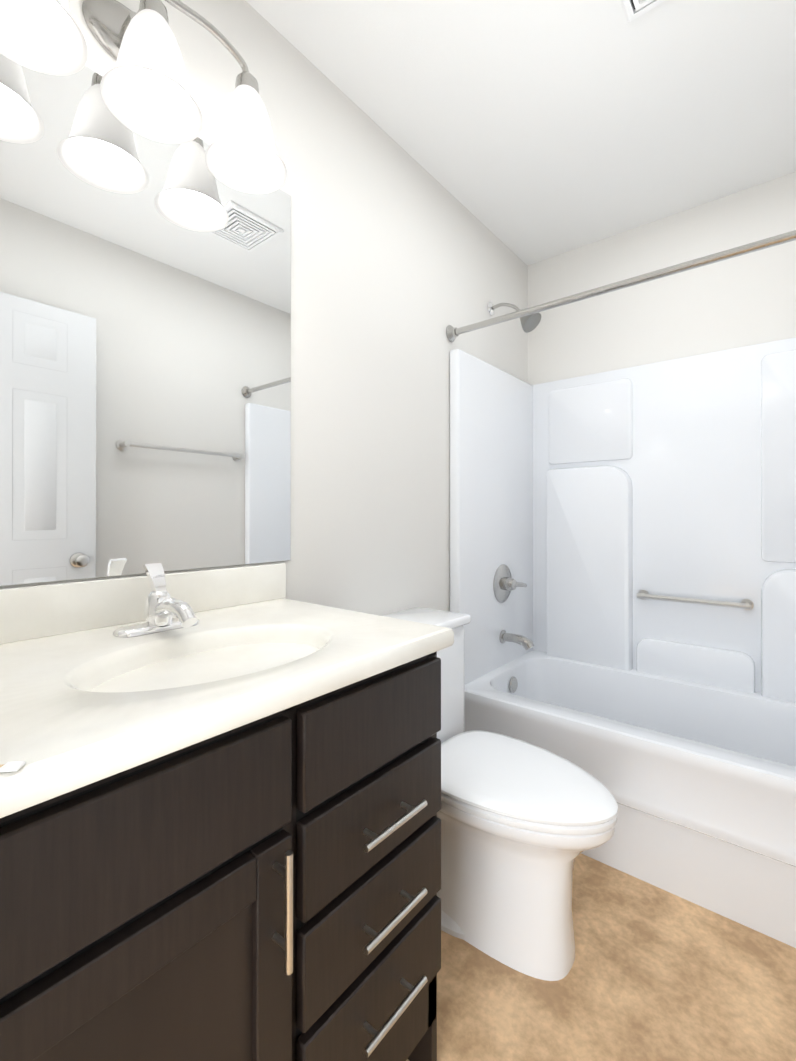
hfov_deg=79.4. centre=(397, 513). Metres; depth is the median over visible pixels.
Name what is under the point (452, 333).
curtain rod
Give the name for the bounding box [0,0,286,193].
sconce
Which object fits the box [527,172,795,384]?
wall
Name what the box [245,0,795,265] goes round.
ceiling
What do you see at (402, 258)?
wall
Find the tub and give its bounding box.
[450,302,795,947]
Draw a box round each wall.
[0,0,527,615]
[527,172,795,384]
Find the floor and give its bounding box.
[406,853,795,1060]
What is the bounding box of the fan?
[620,0,665,22]
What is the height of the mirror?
1.027 m
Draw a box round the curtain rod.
[446,230,795,341]
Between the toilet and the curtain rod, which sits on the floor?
the toilet
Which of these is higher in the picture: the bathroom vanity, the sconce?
the sconce
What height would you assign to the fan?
0.016 m
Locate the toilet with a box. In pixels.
[383,607,617,980]
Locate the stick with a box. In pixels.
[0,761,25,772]
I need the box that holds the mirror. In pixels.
[0,54,290,585]
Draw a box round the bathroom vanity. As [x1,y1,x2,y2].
[0,563,453,1060]
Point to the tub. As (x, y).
(623, 568)
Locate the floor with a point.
(655, 973)

